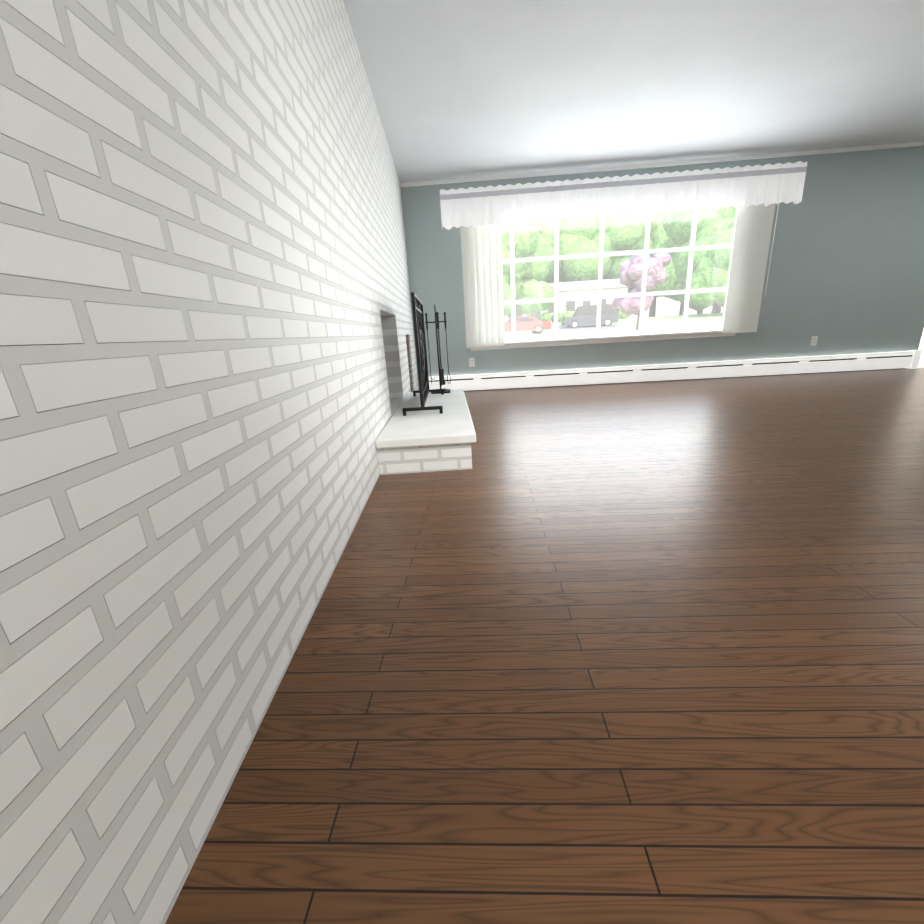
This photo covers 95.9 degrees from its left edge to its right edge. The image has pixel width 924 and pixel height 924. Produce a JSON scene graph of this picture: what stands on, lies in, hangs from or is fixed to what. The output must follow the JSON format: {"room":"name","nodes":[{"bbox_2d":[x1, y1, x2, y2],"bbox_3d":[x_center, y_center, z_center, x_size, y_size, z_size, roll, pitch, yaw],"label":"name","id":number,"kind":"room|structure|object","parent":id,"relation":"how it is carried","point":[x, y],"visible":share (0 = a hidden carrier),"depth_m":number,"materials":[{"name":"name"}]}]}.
{"room":"living room","nodes":[
{"label":"living room","id":0,"kind":"room"},
{"bbox_2d":[0,0,417,923],"bbox_3d":[-0.605,-0.587,0.398,0.250,2.440,10.700,-4,17,-1],"label":"brick wall","id":1,"kind":"structure","parent":0,"point":[206,358],"depth_m":0.63,"materials":[{"name":"white brick"}]},
{"bbox_2d":[406,334,412,391],"bbox_3d":[-0.940,-0.899,3.864,0.596,1.020,2.354,-1,17,7],"label":"wall","id":2,"kind":"structure","parent":0,"point":[408,364],"depth_m":4.89,"materials":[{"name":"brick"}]},
{"bbox_2d":[165,367,923,923],"bbox_3d":[2.400,0.454,0.765,7.560,0.100,10.250,-2,17,3],"label":"floor","id":3,"kind":"structure","parent":0,"point":[635,653],"depth_m":0.90,"materials":[{"name":"brown wood"}]},
{"bbox_2d":[377,443,471,474],"bbox_3d":[-0.239,-0.297,3.246,0.524,0.160,1.885,-4,17,-1],"label":"brick hearth","id":4,"kind":"object","parent":3,"relation":"on","point":[429,458],"visible":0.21,"depth_m":2.35,"materials":[{"name":"white brick"}]},
{"bbox_2d":[375,389,475,448],"bbox_3d":[-0.230,-0.398,3.215,0.554,0.050,1.945,-4,17,-1],"label":"hearth slab","id":5,"kind":"object","parent":4,"relation":"on","point":[452,423],"visible":0.98,"depth_m":2.60,"materials":[{"name":"white stone"}]},
{"bbox_2d":[402,292,443,415],"bbox_3d":[-0.313,-0.855,3.268,0.280,0.801,0.962,-4,17,-1],"label":"fireplace screen","id":6,"kind":"object","parent":5,"relation":"on","point":[424,390],"visible":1,"depth_m":3.07,"materials":[{"name":"black metal"}]},
{"bbox_2d":[425,304,450,393],"bbox_3d":[-0.222,-1.046,3.874,0.204,0.795,0.286,-4,17,-1],"label":"fireplace tool set","id":7,"kind":"object","parent":5,"relation":"on","point":[441,370],"visible":0.98,"depth_m":3.88,"materials":[{"name":"black metal"}]},
{"bbox_2d":[343,0,923,182],"bbox_3d":[2.255,-1.992,0.006,7.560,0.150,10.250,-2,17,3],"label":"ceiling","id":8,"kind":"structure","parent":0,"point":[468,88],"depth_m":3.06,"materials":[{"name":"paint"}]},
{"bbox_2d":[401,146,923,390],"bbox_3d":[2.529,-2.245,5.143,7.560,2.440,0.220,-2,17,3],"label":"wall","id":9,"kind":"structure","parent":0,"point":[846,272],"depth_m":5.00,"materials":[{"name":"paint"}]},
{"bbox_2d":[469,358,474,366],"bbox_3d":[0.128,-1.298,5.421,0.070,0.114,0.008,-2,17,3],"label":"electrical outlet","id":10,"kind":"object","parent":9,"relation":"attached to","point":[471,362],"visible":1,"depth_m":5.42,"materials":[{"name":"white plastic"}]},
{"bbox_2d":[470,330,735,350],"bbox_3d":[1.755,-1.552,5.306,3.320,0.079,0.145,-2,17,3],"label":"window sill","id":11,"kind":"structure","parent":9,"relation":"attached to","point":[616,339],"depth_m":5.25,"materials":[{"name":"white wood"}]},
{"bbox_2d":[460,203,778,347],"bbox_3d":[1.796,-2.282,4.961,3.640,1.600,0.064,-2,17,3],"label":"curtains","id":12,"kind":"object","parent":9,"relation":"attached to","point":[482,259],"visible":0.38,"depth_m":4.99,"materials":[{"name":"white fabric"}]},
{"bbox_2d":[502,205,737,341],"bbox_3d":[1.714,-2.293,5.130,3.242,1.451,0.162,-2,17,3],"label":"window","id":13,"kind":"structure","parent":9,"relation":"in","point":[645,252],"depth_m":5.17,"materials":[{"name":"white wood"}]},
{"bbox_2d":[440,161,807,229],"bbox_3d":[1.763,-3.000,4.729,4.024,0.412,0.178,-2,17,3],"label":"valance","id":14,"kind":"object","parent":9,"relation":"attached to","point":[657,193],"visible":1,"depth_m":4.68,"materials":[{"name":"fabric"}]},
{"bbox_2d":[400,141,923,186],"bbox_3d":[2.307,-3.347,4.680,6.460,0.040,0.022,-2,17,3],"label":"crown molding","id":15,"kind":"structure","parent":9,"relation":"attached to","point":[689,162],"depth_m":4.67,"materials":[{"name":"white"}]},
{"bbox_2d":[429,350,921,390],"bbox_3d":[2.581,-1.145,5.330,6.130,0.225,0.075,-2,17,3],"label":"baseboard heater","id":16,"kind":"object","parent":9,"relation":"attached to","point":[910,359],"visible":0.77,"depth_m":5.29,"materials":[{"name":"white metal"}]},
{"bbox_2d":[810,336,817,345],"bbox_3d":[4.376,-1.505,5.177,0.070,0.114,0.008,-2,17,3],"label":"electrical outlet","id":17,"kind":"object","parent":9,"relation":"attached to","point":[814,340],"visible":1,"depth_m":5.17,"materials":[{"name":"white plastic"}]},
{"bbox_2d":[918,329,923,366],"bbox_3d":[5.962,-2.225,5.030,0.700,2.080,0.170,-2,17,3],"label":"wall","id":18,"kind":"structure","parent":0,"point":[921,361],"depth_m":5.21,"materials":[{"name":"white paint"}]},
{"label":"outside","id":19,"kind":"structure","parent":0,"visible":0},
{"bbox_2d":[504,313,722,337],"bbox_3d":[2.727,-18.250,59.234,120.000,2.100,112.450,-2,17,3],"label":"road","id":20,"kind":"structure","parent":19,"point":[696,320],"depth_m":35.49,"materials":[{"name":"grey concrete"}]},
{"bbox_2d":[504,316,550,333],"bbox_3d":[4.103,-9.951,30.444,4.510,1.250,1.850,-2,17,3],"label":"car","id":21,"kind":"object","parent":20,"relation":"on","point":[526,321],"depth_m":29.54,"materials":[{"name":"red paint"}]},
{"bbox_2d":[533,279,633,322],"bbox_3d":[13.766,-19.296,50.287,10.500,4.650,9.000,-2,17,3],"label":"house","id":22,"kind":"structure","parent":20,"relation":"on","point":[582,285],"depth_m":46.58,"materials":[{"name":"white"}]},
{"bbox_2d":[539,311,629,322],"bbox_3d":[13.512,-16.118,45.915,9.991,1.347,1.666,-2,17,3],"label":"hedge","id":23,"kind":"object","parent":20,"relation":"on","point":[543,317],"depth_m":45.54,"materials":[{"name":"green plant"}]},
{"bbox_2d":[561,304,618,327],"bbox_3d":[11.345,-12.964,37.165,4.610,1.880,1.850,-2,17,3],"label":"suv","id":24,"kind":"object","parent":20,"relation":"on","point":[582,315],"depth_m":36.32,"materials":[{"name":"grey paint"}]},
{"bbox_2d":[502,206,736,330],"bbox_3d":[7.273,-25.439,46.536,101.751,21.985,68.510,-2,17,3],"label":"trees","id":25,"kind":"object","parent":20,"relation":"on","point":[582,228],"depth_m":41.95,"materials":[{"name":"green plant"}]}
]}

